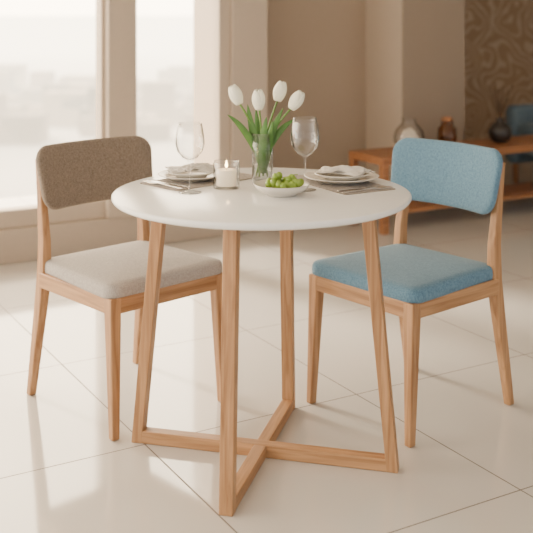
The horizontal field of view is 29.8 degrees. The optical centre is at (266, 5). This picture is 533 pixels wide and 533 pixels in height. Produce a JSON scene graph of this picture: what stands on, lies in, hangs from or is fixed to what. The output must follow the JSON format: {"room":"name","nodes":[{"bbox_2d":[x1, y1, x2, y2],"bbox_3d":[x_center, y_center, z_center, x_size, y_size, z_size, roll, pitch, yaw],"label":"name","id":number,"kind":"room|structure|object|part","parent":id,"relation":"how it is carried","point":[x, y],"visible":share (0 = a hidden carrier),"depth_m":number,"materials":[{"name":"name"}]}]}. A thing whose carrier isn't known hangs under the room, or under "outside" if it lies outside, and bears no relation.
{"room":"dining room","nodes":[
{"label":"dining room","id":0,"kind":"room"},
{"bbox_2d":[0,216,222,264],"bbox_3d":[-2.518,1.192,4.313,5.291,0.170,0.140,0,0,-30],"label":"wall","id":1,"kind":"structure","parent":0,"point":[20,244],"depth_m":5.14,"materials":[{"name":"beige paint"}]},
{"bbox_2d":[0,201,104,228],"bbox_3d":[-1.559,1.062,4.861,1.700,0.090,0.090,0,0,-30],"label":"window sill","id":2,"kind":"structure","parent":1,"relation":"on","point":[17,216],"depth_m":5.08,"materials":[{"name":"paint"}]},
{"bbox_2d":[105,0,136,218],"bbox_3d":[-0.792,-0.058,5.293,0.160,2.330,0.170,0,0,-30],"label":"wall window mullion","id":3,"kind":"object","parent":1,"relation":"on","point":[120,15],"depth_m":5.22,"materials":[{"name":"beige paint"}]},
{"bbox_2d":[193,0,267,233],"bbox_3d":[-0.217,-0.073,5.850,0.232,2.700,0.500,0,0,-30],"label":"window post","id":4,"kind":"object","parent":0,"point":[248,18],"depth_m":5.66,"materials":[{"name":"beige paint"}]},
{"bbox_2d":[0,154,532,532],"bbox_3d":[1.097,1.302,3.260,10.500,0.050,8.700,0,0,-30],"label":"floor","id":5,"kind":"structure","parent":0,"point":[469,466],"depth_m":3.19,"materials":[{"name":"tile"}]},
{"bbox_2d":[27,136,221,440],"bbox_3d":[-0.457,0.867,3.261,0.457,0.820,0.499,0,0,-43],"label":"dining chair","id":6,"kind":"object","parent":5,"relation":"on","point":[109,280],"visible":0.91,"depth_m":3.24,"materials":[{"name":"brown wood"}]},
{"bbox_3d":[-0.743,0.889,3.271,0.044,0.775,0.096,0,0,-43],"label":"leg","id":7,"kind":"part","parent":6,"relation":"part of","materials":[{"name":"brown wood"}]},
{"bbox_3d":[-0.596,0.887,3.104,0.022,0.049,0.390,0,0,-43],"label":"rail","id":8,"kind":"part","parent":6,"relation":"part of","materials":[{"name":"brown wood"}]},
{"bbox_3d":[-0.588,0.562,3.401,0.453,0.210,0.100,0,0,-43],"label":"backrest","id":9,"kind":"part","parent":6,"relation":"part of","materials":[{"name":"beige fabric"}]},
{"bbox_3d":[-0.452,1.071,2.958,0.038,0.413,0.048,0,0,-43],"label":"leg","id":10,"kind":"part","parent":6,"relation":"part of","materials":[{"name":"brown wood"}]},
{"bbox_2d":[45,240,221,298],"bbox_3d":[-0.442,0.841,3.244,0.457,0.048,0.432,0,0,-43],"label":"seat cushion","id":11,"kind":"object","parent":6,"relation":"on","point":[118,271],"depth_m":3.15,"materials":[{"name":"beige fabric"}]},
{"bbox_3d":[-0.447,0.889,3.547,0.044,0.775,0.096,0,0,-43],"label":"leg","id":12,"kind":"part","parent":6,"relation":"part of","materials":[{"name":"brown wood"}]},
{"bbox_3d":[-0.303,0.887,3.096,0.390,0.049,0.022,0,0,-43],"label":"rail","id":13,"kind":"part","parent":6,"relation":"part of","materials":[{"name":"brown wood"}]},
{"bbox_3d":[-0.155,1.071,3.235,0.038,0.413,0.048,0,0,-43],"label":"leg","id":14,"kind":"part","parent":6,"relation":"part of","materials":[{"name":"brown wood"}]},
{"bbox_2d":[111,168,411,516],"bbox_3d":[-0.014,0.902,2.845,0.846,0.750,0.846,0,0,14],"label":"dining table","id":15,"kind":"object","parent":5,"relation":"on","point":[231,210],"visible":0.82,"depth_m":2.74,"materials":[{"name":"white laminate"}]},
{"bbox_3d":[-0.341,0.912,2.929,0.104,0.730,0.037,0,0,14],"label":"leg","id":16,"kind":"part","parent":15,"relation":"part of","materials":[{"name":"brown wood"}]},
{"bbox_2d":[175,122,204,193],"bbox_3d":[-0.216,0.428,2.825,0.082,0.197,0.082,0,0,0],"label":"wine glass","id":17,"kind":"object","parent":15,"relation":"on","point":[201,122],"visible":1,"depth_m":2.81,"materials":[{"name":"clear glass"}]},
{"bbox_2d":[140,172,260,190],"bbox_3d":[-0.196,0.526,3.027,0.340,0.002,0.180,0,0,-45],"label":"placemat","id":18,"kind":"object","parent":15,"relation":"on","point":[243,176],"visible":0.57,"depth_m":2.96,"materials":[{"name":"beige fabric"}]},
{"bbox_2d":[143,180,182,189],"bbox_3d":[-0.302,0.521,2.921,0.169,0.007,0.021,0,0,45],"label":"fork","id":19,"kind":"object","parent":18,"relation":"on","point":[147,181],"visible":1,"depth_m":2.92,"materials":[{"name":"metal"}]},
{"bbox_2d":[153,181,188,187],"bbox_3d":[-0.285,0.522,2.939,0.171,0.005,0.014,0,0,45],"label":"table knife","id":20,"kind":"object","parent":18,"relation":"on","point":[172,184],"visible":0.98,"depth_m":2.91,"materials":[{"name":"metal"}]},
{"bbox_2d":[158,169,216,182],"bbox_3d":[-0.228,0.515,3.035,0.204,0.018,0.204,0,0,0],"label":"dinner plate","id":21,"kind":"object","parent":18,"relation":"on","point":[163,173],"visible":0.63,"depth_m":2.97,"materials":[{"name":"beige ceramic"}]},
{"bbox_2d":[167,170,215,177],"bbox_3d":[-0.228,0.508,3.035,0.150,0.018,0.150,0,0,0],"label":"plate","id":22,"kind":"object","parent":21,"relation":"on","point":[189,174],"visible":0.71,"depth_m":2.99,"materials":[{"name":"beige ceramic"}]},
{"bbox_2d":[165,163,215,173],"bbox_3d":[-0.225,0.487,3.030,0.157,0.024,0.115,0,0,-11],"label":"folded napkin","id":23,"kind":"object","parent":22,"relation":"on","point":[194,167],"visible":1,"depth_m":3.01,"materials":[{"name":"fabric"}]},
{"bbox_2d":[213,159,239,188],"bbox_3d":[-0.116,0.486,2.895,0.076,0.082,0.076,0,0,0],"label":"candle holder","id":24,"kind":"object","parent":15,"relation":"on","point":[225,177],"visible":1,"depth_m":2.87,"materials":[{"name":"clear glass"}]},
{"bbox_2d":[216,168,235,186],"bbox_3d":[-0.116,0.496,2.895,0.058,0.046,0.058,0,0,0],"label":"candle","id":25,"kind":"object","parent":24,"relation":"on","point":[225,177],"depth_m":2.87,"materials":[{"name":"wax"}]},
{"bbox_3d":[-0.093,0.912,2.538,0.037,0.730,0.074,0,0,14],"label":"leg","id":26,"kind":"part","parent":15,"relation":"part of","materials":[{"name":"brown wood"}]},
{"bbox_2d":[228,81,304,183],"bbox_3d":[-0.002,0.375,2.970,0.230,0.304,0.077,0,0,0],"label":"tulips","id":27,"kind":"object","parent":15,"relation":"on","point":[261,139],"visible":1,"depth_m":2.96,"materials":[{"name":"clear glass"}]},
{"bbox_2d":[254,172,309,197],"bbox_3d":[0.042,0.495,2.790,0.157,0.064,0.157,0,0,0],"label":"fruit bowl","id":28,"kind":"object","parent":15,"relation":"on","point":[277,186],"visible":1,"depth_m":2.76,"materials":[{"name":"beige ceramic"}]},
{"bbox_3d":[0.065,0.912,3.152,0.037,0.730,0.074,0,0,14],"label":"leg","id":29,"kind":"part","parent":15,"relation":"part of","materials":[{"name":"brown wood"}]},
{"bbox_2d":[285,175,395,194],"bbox_3d":[0.213,0.526,2.976,0.180,0.002,0.340,0,0,-30],"label":"placemat","id":30,"kind":"object","parent":15,"relation":"on","point":[333,188],"visible":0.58,"depth_m":2.91,"materials":[{"name":"beige fabric"}]},
{"bbox_2d":[304,170,378,184],"bbox_3d":[0.225,0.515,2.998,0.224,0.018,0.224,0,0,0],"label":"dinner plate","id":31,"kind":"object","parent":30,"relation":"on","point":[310,175],"visible":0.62,"depth_m":2.96,"materials":[{"name":"beige ceramic"}]},
{"bbox_2d":[314,170,368,180],"bbox_3d":[0.225,0.508,2.998,0.164,0.018,0.164,0,0,0],"label":"plate","id":32,"kind":"object","parent":31,"relation":"on","point":[328,176],"visible":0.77,"depth_m":2.96,"materials":[{"name":"beige ceramic"}]},
{"bbox_2d":[315,165,374,176],"bbox_3d":[0.229,0.487,2.991,0.168,0.024,0.119,0,0,26],"label":"folded napkin","id":33,"kind":"object","parent":32,"relation":"on","point":[355,171],"visible":1,"depth_m":2.96,"materials":[{"name":"fabric"}]},
{"bbox_2d":[337,186,383,191],"bbox_3d":[0.276,0.522,2.868,0.171,0.005,0.014,0,0,-30],"label":"table knife","id":34,"kind":"object","parent":30,"relation":"on","point":[360,188],"visible":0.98,"depth_m":2.85,"materials":[{"name":"metal"}]},
{"bbox_2d":[342,186,391,192],"bbox_3d":[0.287,0.521,2.846,0.169,0.007,0.021,0,0,-30],"label":"fork","id":35,"kind":"object","parent":30,"relation":"on","point":[384,187],"visible":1,"depth_m":2.85,"materials":[{"name":"metal"}]},
{"bbox_3d":[0.313,0.912,2.760,0.104,0.730,0.037,0,0,14],"label":"leg","id":36,"kind":"part","parent":15,"relation":"part of","materials":[{"name":"brown wood"}]},
{"bbox_2d":[307,138,513,447],"bbox_3d":[0.461,0.867,3.215,0.499,0.820,0.457,0,0,-41],"label":"dining chair","id":37,"kind":"object","parent":5,"relation":"on","point":[418,283],"visible":0.95,"depth_m":3.18,"materials":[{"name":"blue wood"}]},
{"bbox_3d":[0.157,1.071,3.223,0.048,0.413,0.038,0,0,-40],"label":"leg","id":38,"kind":"part","parent":37,"relation":"part of","materials":[{"name":"brown wood"}]},
{"bbox_3d":[0.289,0.887,3.068,0.022,0.049,0.390,0,0,-41],"label":"rail","id":39,"kind":"part","parent":37,"relation":"part of","materials":[{"name":"brown wood"}]},
{"bbox_3d":[0.483,0.889,3.500,0.096,0.775,0.044,0,0,-40],"label":"leg","id":40,"kind":"part","parent":37,"relation":"part of","materials":[{"name":"brown wood"}]},
{"bbox_2d":[312,243,492,303],"bbox_3d":[0.443,0.841,3.200,0.432,0.048,0.457,0,0,-40],"label":"seat cushion","id":41,"kind":"object","parent":37,"relation":"on","point":[411,274],"depth_m":3.11,"materials":[{"name":"blue fabric"}]},
{"bbox_3d":[0.421,1.071,2.914,0.048,0.413,0.038,0,0,-41],"label":"leg","id":42,"kind":"part","parent":37,"relation":"part of","materials":[{"name":"brown wood"}]},
{"bbox_3d":[0.606,0.562,3.339,0.100,0.210,0.453,0,0,-41],"label":"backrest","id":43,"kind":"part","parent":37,"relation":"part of","materials":[{"name":"blue fabric"}]},
{"bbox_3d":[0.581,0.887,3.043,0.390,0.049,0.022,0,0,-41],"label":"rail","id":44,"kind":"part","parent":37,"relation":"part of","materials":[{"name":"brown wood"}]},
{"bbox_3d":[0.745,0.889,3.192,0.096,0.775,0.044,0,0,-41],"label":"leg","id":45,"kind":"part","parent":37,"relation":"part of","materials":[{"name":"brown wood"}]},
{"bbox_2d":[349,135,532,234],"bbox_3d":[1.323,1.062,6.150,1.750,0.430,0.340,0,0,-30],"label":"console table","id":46,"kind":"object","parent":5,"relation":"on","point":[382,157],"visible":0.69,"depth_m":5.90,"materials":[{"name":"brown wood"}]},
{"bbox_3d":[0.511,1.084,5.851,0.043,0.386,0.043,0,0,-30],"label":"leg","id":47,"kind":"part","parent":46,"relation":"part of","materials":[{"name":"brown wood"}]},
{"bbox_3d":[0.658,1.084,5.596,0.043,0.386,0.043,0,0,-30],"label":"leg","id":48,"kind":"part","parent":46,"relation":"part of","materials":[{"name":"brown wood"}]},
{"bbox_2d":[394,122,424,141],"bbox_3d":[0.833,0.752,5.844,0.180,0.190,0.180,0,0,0],"label":"glass vase","id":49,"kind":"object","parent":46,"relation":"on","point":[409,132],"visible":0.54,"depth_m":5.82,"materials":[{"name":"glass"}]},
{"bbox_2d":[437,116,456,141],"bbox_3d":[1.088,0.756,6.026,0.116,0.182,0.116,0,0,0],"label":"jar","id":50,"kind":"object","parent":46,"relation":"on","point":[445,118],"visible":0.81,"depth_m":6.00,"materials":[{"name":"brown glass"}]},
{"bbox_3d":[1.088,0.681,6.026,0.072,0.032,0.072,0,0,0],"label":"lid","id":51,"kind":"part","parent":50,"relation":"part of","materials":[{"name":"brown wood"}]},
{"bbox_2d":[393,182,532,214],"bbox_3d":[1.323,1.165,6.150,1.690,0.025,0.300,0,0,-30],"label":"shelf","id":52,"kind":"object","parent":46,"relation":"attached to","point":[518,190],"depth_m":6.10,"materials":[{"name":"brown wood"}]},
{"bbox_2d":[488,83,512,142],"bbox_3d":[1.447,0.662,6.199,0.144,0.370,0.144,0,0,45],"label":"vase","id":53,"kind":"object","parent":46,"relation":"on","point":[499,131],"visible":1,"depth_m":6.17,"materials":[{"name":"ceramic"}]},
{"bbox_2d":[506,104,532,182],"bbox_3d":[2.243,0.897,7.075,0.740,0.760,0.840,0,0,-30],"label":"armchair","id":54,"kind":"object","parent":5,"relation":"on","point":[519,118],"visible":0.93,"depth_m":7.18,"materials":[{"name":"blue fabric"}]},
{"bbox_3d":[1.798,1.197,7.216,0.030,0.160,0.030,0,0,-30],"label":"leg","id":55,"kind":"part","parent":54,"relation":"part of","materials":[{"name":"brown wood"}]},
{"bbox_3d":[2.200,0.957,7.050,0.600,0.240,0.600,0,0,-30],"label":"seat","id":56,"kind":"part","parent":54,"relation":"part of","materials":[{"name":"blue fabric"}]},
{"bbox_2d":[268,0,365,169],"bbox_3d":[0.203,-0.073,6.317,0.962,2.700,0.110,0,0,-30],"label":"wall","id":57,"kind":"structure","parent":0,"point":[316,47],"depth_m":6.33,"materials":[{"name":"brown paint"}]},
{"bbox_2d":[366,0,401,181],"bbox_3d":[0.656,-0.073,6.995,0.500,2.700,1.588,0,0,-30],"label":"wall","id":58,"kind":"structure","parent":0,"point":[383,17],"depth_m":6.35,"materials":[{"name":"beige paint"}]},
{"bbox_2d":[96,0,104,138],"bbox_3d":[-0.853,-0.063,5.269,0.070,2.160,0.090,0,0,-30],"label":"frame","id":59,"kind":"object","parent":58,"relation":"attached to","point":[100,4],"visible":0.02,"depth_m":5.22,"materials":[{"name":"paint"}]},
{"bbox_2d":[212,0,229,168],"bbox_3d":[-0.255,-0.063,5.614,0.070,2.160,0.090,0,0,-30],"label":"frame","id":60,"kind":"object","parent":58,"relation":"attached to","point":[220,8],"visible":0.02,"depth_m":5.58,"materials":[{"name":"paint"}]},
{"bbox_2d":[402,0,464,140],"bbox_3d":[1.056,-0.073,6.303,0.500,2.700,0.012,0,0,-30],"label":"wall","id":61,"kind":"structure","parent":0,"point":[433,31],"depth_m":6.29,"materials":[{"name":"beige paint"}]},
{"bbox_2d":[465,0,532,139],"bbox_3d":[1.972,-0.073,8.730,3.515,2.700,0.100,0,0,-30],"label":"wall","id":62,"kind":"structure","parent":0,"point":[498,33],"depth_m":8.67,"materials":[{"name":"paper"}]},
{"label":"outside","id":63,"kind":"structure","parent":0,"visible":0},
{"bbox_2d":[0,16,192,198],"bbox_3d":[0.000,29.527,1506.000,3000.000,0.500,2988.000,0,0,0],"label":"sky","id":64,"kind":"structure","parent":63,"point":[64,45],"depth_m":579.70,"materials":[{"name":"white"}]},
{"bbox_2d":[0,63,192,144],"bbox_3d":[-35.439,23.780,283.070,418.363,10.994,146.262,0,0,0],"label":"city buildings","id":65,"kind":"structure","parent":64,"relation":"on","point":[27,110],"depth_m":243.79}
]}

